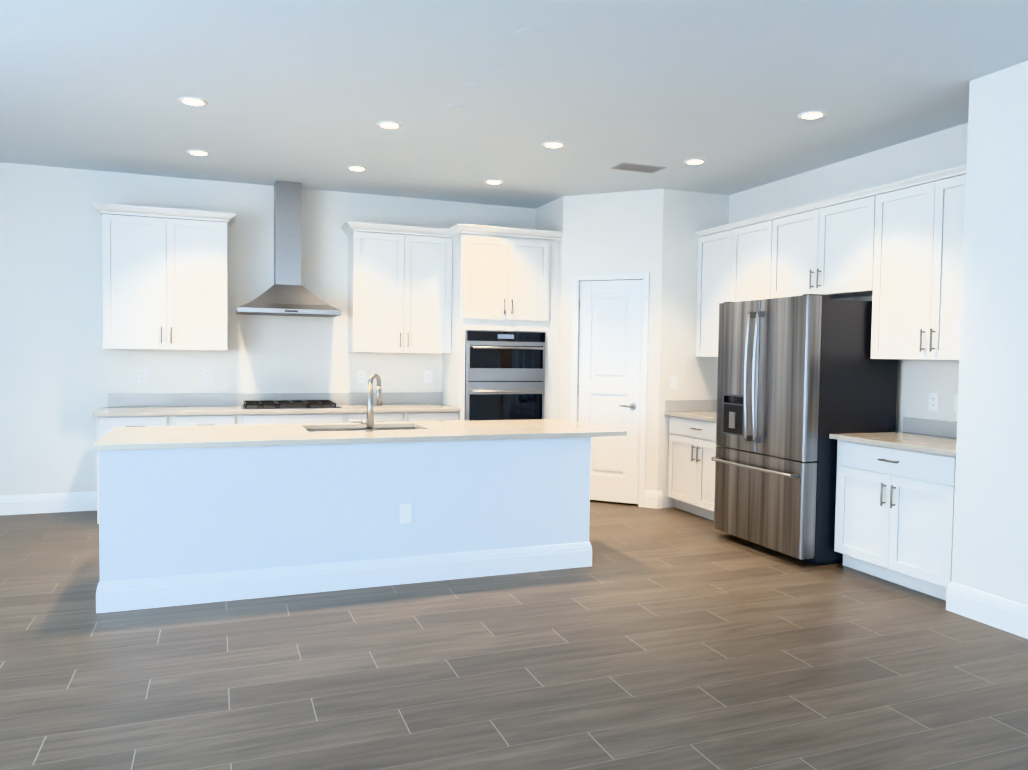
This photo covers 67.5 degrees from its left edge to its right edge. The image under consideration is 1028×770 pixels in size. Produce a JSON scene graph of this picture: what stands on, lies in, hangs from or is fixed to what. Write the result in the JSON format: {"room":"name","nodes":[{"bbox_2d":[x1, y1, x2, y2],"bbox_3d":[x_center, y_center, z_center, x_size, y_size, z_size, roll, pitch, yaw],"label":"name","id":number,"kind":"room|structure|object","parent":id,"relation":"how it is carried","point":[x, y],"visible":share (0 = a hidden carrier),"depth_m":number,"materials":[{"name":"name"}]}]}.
{"room":"kitchen","nodes":[
{"label":"kitchen","id":0,"kind":"room"},
{"bbox_2d":[0,162,535,495],"bbox_3d":[-2.406,-0.370,7.005,8.522,2.869,0.120,0,2,-21],"label":"wall","id":1,"kind":"structure","parent":0,"point":[63,373],"depth_m":6.59,"materials":[{"name":"paint"}]},
{"bbox_2d":[0,491,96,515],"bbox_3d":[-4.869,0.989,6.052,2.996,0.160,0.016,0,2,-21],"label":"baseboard","id":2,"kind":"structure","parent":1,"relation":"attached to","point":[45,503],"depth_m":6.42,"materials":[{"name":"white paint"}]},
{"bbox_2d":[137,369,146,382],"bbox_3d":[-3.210,-0.077,6.643,0.072,0.116,0.007,0,2,-21],"label":"electrical outlet","id":3,"kind":"object","parent":1,"relation":"attached to","point":[141,375],"visible":1,"depth_m":6.64,"materials":[{"name":"white plastic"}]},
{"bbox_2d":[91,202,235,349],"bbox_3d":[-2.930,-0.880,6.506,1.081,1.161,0.395,0,2,-21],"label":"upper cabinet","id":4,"kind":"object","parent":1,"relation":"attached to","point":[164,276],"visible":1,"depth_m":6.38,"materials":[{"name":"white wood"}]},
{"bbox_2d":[204,370,212,382],"bbox_3d":[-2.715,-0.078,6.832,0.072,0.116,0.007,0,2,-21],"label":"electrical outlet","id":5,"kind":"object","parent":1,"relation":"attached to","point":[208,376],"visible":1,"depth_m":6.83,"materials":[{"name":"white plastic"}]},
{"bbox_2d":[236,181,341,316],"bbox_3d":[-1.990,-1.204,6.792,0.860,1.168,0.500,0,2,-21],"label":"range hood","id":6,"kind":"object","parent":1,"relation":"attached to","point":[287,293],"visible":1,"depth_m":6.76,"materials":[{"name":"metal"}]},
{"bbox_2d":[357,370,364,382],"bbox_3d":[-1.454,-0.080,7.313,0.072,0.116,0.007,0,2,-21],"label":"electrical outlet","id":7,"kind":"object","parent":1,"relation":"attached to","point":[360,376],"visible":1,"depth_m":7.31,"materials":[{"name":"white plastic"}]},
{"bbox_2d":[345,221,452,352],"bbox_3d":[-1.073,-0.884,7.249,0.923,1.160,0.328,0,2,-21],"label":"upper cabinet","id":8,"kind":"object","parent":1,"relation":"attached to","point":[399,288],"depth_m":7.09,"materials":[{"name":"white wood"}]},
{"bbox_2d":[424,371,430,382],"bbox_3d":[-0.846,-0.081,7.545,0.072,0.116,0.007,0,2,-21],"label":"electrical outlet","id":9,"kind":"object","parent":1,"relation":"attached to","point":[427,376],"visible":1,"depth_m":7.54,"materials":[{"name":"white plastic"}]},
{"bbox_2d":[0,500,1027,769],"bbox_3d":[-0.623,1.324,2.340,8.522,0.100,10.240,0,2,-21],"label":"floor","id":10,"kind":"structure","parent":0,"point":[664,638],"depth_m":3.36,"materials":[{"name":"brown tile"}]},
{"bbox_2d":[93,416,172,523],"bbox_3d":[-3.116,0.655,6.388,0.537,0.850,0.607,0,2,-21],"label":"base cabinet","id":11,"kind":"object","parent":10,"relation":"on","point":[105,424],"depth_m":6.06,"materials":[{"name":"white wood"}]},
{"bbox_2d":[93,404,460,415],"bbox_3d":[-1.986,0.214,6.780,2.965,0.030,0.643,0,2,-21],"label":"countertop","id":12,"kind":"structure","parent":11,"relation":"on","point":[178,409],"depth_m":6.49,"materials":[{"name":"beige stone"}]},
{"bbox_2d":[241,400,342,409],"bbox_3d":[-1.962,0.173,6.781,0.820,0.050,0.510,0,2,-21],"label":"cooktop","id":13,"kind":"object","parent":12,"relation":"in","point":[286,404],"visible":1,"depth_m":6.67,"materials":[{"name":"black metal"}]},
{"bbox_2d":[173,416,240,425],"bbox_3d":[-2.628,0.654,6.574,0.507,0.850,0.607,0,2,-21],"label":"base cabinet","id":14,"kind":"object","parent":10,"relation":"on","point":[177,420],"depth_m":6.27,"materials":[{"name":"white wood"}]},
{"bbox_2d":[241,412,348,424],"bbox_3d":[-1.982,0.653,6.820,0.876,0.850,0.607,0,2,-21],"label":"base cabinet","id":15,"kind":"object","parent":10,"relation":"on","point":[310,417],"depth_m":6.54,"materials":[{"name":"white wood"}]},
{"bbox_2d":[96,427,591,612],"bbox_3d":[-1.001,0.740,4.955,2.870,0.850,0.984,0,2,-21],"label":"kitchen island","id":16,"kind":"object","parent":10,"relation":"on","point":[188,515],"depth_m":4.42,"materials":[{"name":"white paint"}]},
{"bbox_2d":[91,419,626,450],"bbox_3d":[-0.890,0.301,4.968,3.116,0.030,0.990,0,2,-21],"label":"island countertop","id":17,"kind":"structure","parent":16,"relation":"on","point":[261,435],"depth_m":4.69,"materials":[{"name":"beige stone"}]},
{"bbox_2d":[307,427,416,431],"bbox_3d":[-0.992,0.418,5.110,0.800,0.214,0.480,0,2,-21],"label":"sink","id":18,"kind":"object","parent":17,"relation":"in","point":[355,429],"visible":0.02,"depth_m":5.31,"materials":[{"name":"silver metal"}]},
{"bbox_2d":[349,373,381,430],"bbox_3d":[-0.939,0.107,4.875,0.224,0.361,0.119,0,2,-21],"label":"faucet","id":19,"kind":"object","parent":17,"relation":"on","point":[369,421],"visible":1,"depth_m":4.85,"materials":[{"name":"silver metal"}]},
{"bbox_2d":[349,412,408,422],"bbox_3d":[-1.329,0.652,7.070,0.522,0.850,0.607,0,2,-21],"label":"base cabinet","id":20,"kind":"object","parent":10,"relation":"on","point":[357,416],"depth_m":6.80,"materials":[{"name":"white wood"}]},
{"bbox_2d":[409,412,458,421],"bbox_3d":[-0.850,0.651,7.253,0.505,0.850,0.607,0,2,-21],"label":"base cabinet","id":21,"kind":"object","parent":10,"relation":"on","point":[413,416],"depth_m":6.96,"materials":[{"name":"white wood"}]},
{"bbox_2d":[442,234,558,420],"bbox_3d":[-0.137,-0.155,7.458,0.970,2.464,0.664,0,2,-21],"label":"tall cabinet","id":22,"kind":"object","parent":10,"relation":"on","point":[500,283],"visible":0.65,"depth_m":7.17,"materials":[{"name":"white wood"}]},
{"bbox_2d":[465,330,544,420],"bbox_3d":[-0.163,0.094,7.410,0.782,1.212,0.641,0,2,-21],"label":"wall oven","id":23,"kind":"object","parent":22,"relation":"in","point":[504,375],"visible":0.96,"depth_m":7.15,"materials":[{"name":"grey metal"}]},
{"bbox_2d":[664,400,717,520],"bbox_3d":[1.831,0.648,6.611,0.644,0.980,1.003,0,2,-21],"label":"base cabinet","id":24,"kind":"object","parent":10,"relation":"on","point":[692,453],"visible":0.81,"depth_m":6.67,"materials":[{"name":"painted wood"},{"name":"brushed nickel"},{"name":"stone"}]},
{"bbox_2d":[712,294,897,564],"bbox_3d":[2.049,0.284,5.590,0.868,1.795,0.970,0,2,-21],"label":"refrigerator","id":25,"kind":"object","parent":10,"relation":"on","point":[800,379],"visible":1,"depth_m":5.20,"materials":[{"name":"grey metal"}]},
{"bbox_2d":[829,417,956,600],"bbox_3d":[2.536,0.731,4.764,0.644,0.980,0.929,0,2,-21],"label":"base cabinet","id":26,"kind":"object","parent":10,"relation":"on","point":[894,509],"visible":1,"depth_m":4.64,"materials":[{"name":"painted wood"},{"name":"brushed nickel"},{"name":"stone"}]},
{"bbox_2d":[0,0,1027,208],"bbox_3d":[-0.583,-1.643,2.223,8.522,0.100,10.240,0,2,-21],"label":"ceiling","id":27,"kind":"structure","parent":0,"point":[308,94],"depth_m":4.32,"materials":[{"name":"paint"}]},
{"bbox_2d":[178,97,207,105],"bbox_3d":[-1.931,-1.703,4.631,0.164,0.006,0.164,0,2,-21],"label":"recessed light","id":28,"kind":"object","parent":27,"relation":"in","point":[191,101],"visible":1,"depth_m":4.62,"materials":[{"name":"white plastic"}]},
{"bbox_2d":[187,150,209,155],"bbox_3d":[-2.390,-1.757,5.835,0.164,0.006,0.164,0,2,-21],"label":"recessed light","id":29,"kind":"object","parent":27,"relation":"in","point":[197,152],"visible":1,"depth_m":5.83,"materials":[{"name":"white plastic"}]},
{"bbox_2d":[347,166,366,170],"bbox_3d":[-1.278,-1.758,6.259,0.164,0.006,0.164,0,2,-21],"label":"recessed light","id":30,"kind":"object","parent":27,"relation":"in","point":[355,168],"visible":1,"depth_m":6.25,"materials":[{"name":"white plastic"}]},
{"bbox_2d":[377,121,401,128],"bbox_3d":[-0.819,-1.704,5.055,0.164,0.006,0.164,0,2,-21],"label":"recessed light","id":31,"kind":"object","parent":27,"relation":"in","point":[389,125],"visible":1,"depth_m":5.05,"materials":[{"name":"white plastic"}]},
{"bbox_2d":[447,105,464,110],"bbox_3d":[-0.353,-1.684,4.676,0.110,0.004,0.110,0,2,-21],"label":"cap","id":32,"kind":"object","parent":27,"relation":"attached to","point":[455,107],"visible":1,"depth_m":4.67,"materials":[{"name":"paint"}]},
{"bbox_2d":[466,84,485,90],"bbox_3d":[-0.214,-1.668,4.312,0.110,0.004,0.110,0,2,-21],"label":"cap","id":33,"kind":"object","parent":27,"relation":"attached to","point":[476,87],"visible":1,"depth_m":4.31,"materials":[{"name":"paint"}]},
{"bbox_2d":[481,67,501,74],"bbox_3d":[-0.118,-1.657,4.060,0.110,0.004,0.110,0,2,-21],"label":"cap","id":34,"kind":"object","parent":27,"relation":"attached to","point":[491,70],"visible":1,"depth_m":4.05,"materials":[{"name":"paint"}]},
{"bbox_2d":[484,180,502,183],"bbox_3d":[-0.176,-1.760,6.680,0.164,0.006,0.164,0,2,-21],"label":"recessed light","id":35,"kind":"object","parent":27,"relation":"in","point":[493,182],"visible":1,"depth_m":6.68,"materials":[{"name":"white plastic"}]},
{"bbox_2d":[516,29,538,38],"bbox_3d":[0.064,-1.635,3.584,0.110,0.004,0.110,0,2,-21],"label":"cap","id":36,"kind":"object","parent":27,"relation":"attached to","point":[527,33],"visible":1,"depth_m":3.58,"materials":[{"name":"paint"}]},
{"bbox_2d":[542,142,564,147],"bbox_3d":[0.283,-1.706,5.476,0.164,0.006,0.164,0,2,-21],"label":"recessed light","id":37,"kind":"object","parent":27,"relation":"in","point":[553,144],"visible":1,"depth_m":5.47,"materials":[{"name":"white plastic"}]},
{"bbox_2d":[611,162,665,172],"bbox_3d":[0.985,-1.721,6.107,0.380,0.006,0.200,0,2,-21],"label":"ceiling vent","id":38,"kind":"object","parent":27,"relation":"in","point":[637,167],"visible":0.98,"depth_m":6.10,"materials":[{"name":"grey metal"}]},
{"bbox_2d":[684,159,705,164],"bbox_3d":[1.386,-1.707,5.896,0.164,0.006,0.164,0,2,-21],"label":"recessed light","id":39,"kind":"object","parent":27,"relation":"in","point":[694,161],"visible":1,"depth_m":5.88,"materials":[{"name":"white plastic"}]},
{"bbox_2d":[798,111,825,119],"bbox_3d":[1.831,-1.655,4.730,0.164,0.006,0.164,0,2,-21],"label":"recessed light","id":40,"kind":"object","parent":27,"relation":"in","point":[810,115],"visible":1,"depth_m":4.72,"materials":[{"name":"white plastic"}]},
{"bbox_2d":[535,197,562,418],"bbox_3d":[0.370,-0.357,7.635,0.100,2.869,0.683,0,2,-21],"label":"wall","id":41,"kind":"structure","parent":0,"point":[549,216],"depth_m":7.35,"materials":[{"name":"paint"}]},
{"bbox_2d":[560,189,663,504],"bbox_3d":[0.900,-0.331,7.150,0.952,2.869,0.100,2,2,24],"label":"wall","id":42,"kind":"structure","parent":0,"point":[613,232],"depth_m":7.03,"materials":[{"name":"paint"}]},
{"bbox_2d":[571,272,649,506],"bbox_3d":[0.892,0.039,7.154,0.725,2.130,0.121,2,2,24],"label":"door frame","id":43,"kind":"structure","parent":42,"relation":"attached to","point":[643,276],"depth_m":7.00,"materials":[{"name":"white paint"}]},
{"bbox_2d":[578,280,642,503],"bbox_3d":[0.883,0.060,7.152,0.462,2.051,0.448,0,2,-21],"label":"pantry door","id":44,"kind":"structure","parent":42,"relation":"in","point":[610,347],"depth_m":7.13,"materials":[{"name":"white paint"}]},
{"bbox_2d":[644,490,662,508],"bbox_3d":[1.263,1.036,6.985,0.136,0.160,0.095,0,2,-21],"label":"baseboard","id":45,"kind":"structure","parent":42,"relation":"attached to","point":[653,499],"depth_m":6.96,"materials":[{"name":"white paint"}]},
{"bbox_2d":[657,189,728,507],"bbox_3d":[1.623,-0.318,7.082,0.700,2.869,0.100,0,2,-21],"label":"wall","id":46,"kind":"structure","parent":0,"point":[687,215],"depth_m":6.97,"materials":[{"name":"paint"}]},
{"bbox_2d":[670,377,677,389],"bbox_3d":[1.450,-0.017,6.970,0.072,0.116,0.008,0,2,-21],"label":"light switch","id":47,"kind":"object","parent":46,"relation":"attached to","point":[673,383],"visible":1,"depth_m":6.97,"materials":[{"name":"white plastic"}]},
{"bbox_2d":[729,123,967,431],"bbox_3d":[2.307,-0.284,6.438,0.120,2.869,4.305,0,2,-21],"label":"wall","id":48,"kind":"structure","parent":0,"point":[918,381],"depth_m":5.32,"materials":[{"name":"paint"}]},
{"bbox_2d":[696,212,775,356],"bbox_3d":[2.011,-0.803,6.579,0.327,1.134,1.069,0,2,-21],"label":"upper cabinet","id":49,"kind":"object","parent":48,"relation":"attached to","point":[737,260],"depth_m":6.55,"materials":[{"name":"white wood"}]},
{"bbox_2d":[776,187,875,298],"bbox_3d":[2.364,-0.990,5.653,0.327,0.676,1.018,0,2,-21],"label":"upper cabinet","id":50,"kind":"object","parent":48,"relation":"attached to","point":[824,247],"depth_m":5.52,"materials":[{"name":"white wood"}]},
{"bbox_2d":[860,164,966,359],"bbox_3d":[2.695,-0.723,4.787,0.327,1.134,0.980,0,2,-21],"label":"upper cabinet","id":51,"kind":"object","parent":48,"relation":"attached to","point":[894,250],"depth_m":4.80,"materials":[{"name":"white wood"}]},
{"bbox_2d":[928,393,938,410],"bbox_3d":[2.763,0.111,5.067,0.007,0.116,0.072,0,2,-21],"label":"electrical outlet","id":52,"kind":"object","parent":48,"relation":"attached to","point":[933,401],"visible":1,"depth_m":5.06,"materials":[{"name":"white plastic"}]},
{"bbox_2d":[951,61,1027,605],"bbox_3d":[3.791,-0.075,1.657,0.759,2.869,5.695,0,2,-21],"label":"wall","id":53,"kind":"structure","parent":0,"point":[990,542],"depth_m":3.99,"materials":[{"name":"paint"}]},
{"bbox_2d":[946,582,1027,638],"bbox_3d":[3.430,1.279,1.588,0.066,0.160,5.711,0,2,-21],"label":"baseboard","id":54,"kind":"structure","parent":53,"relation":"attached to","point":[1004,614],"depth_m":4.01,"materials":[{"name":"white paint"}]}
]}

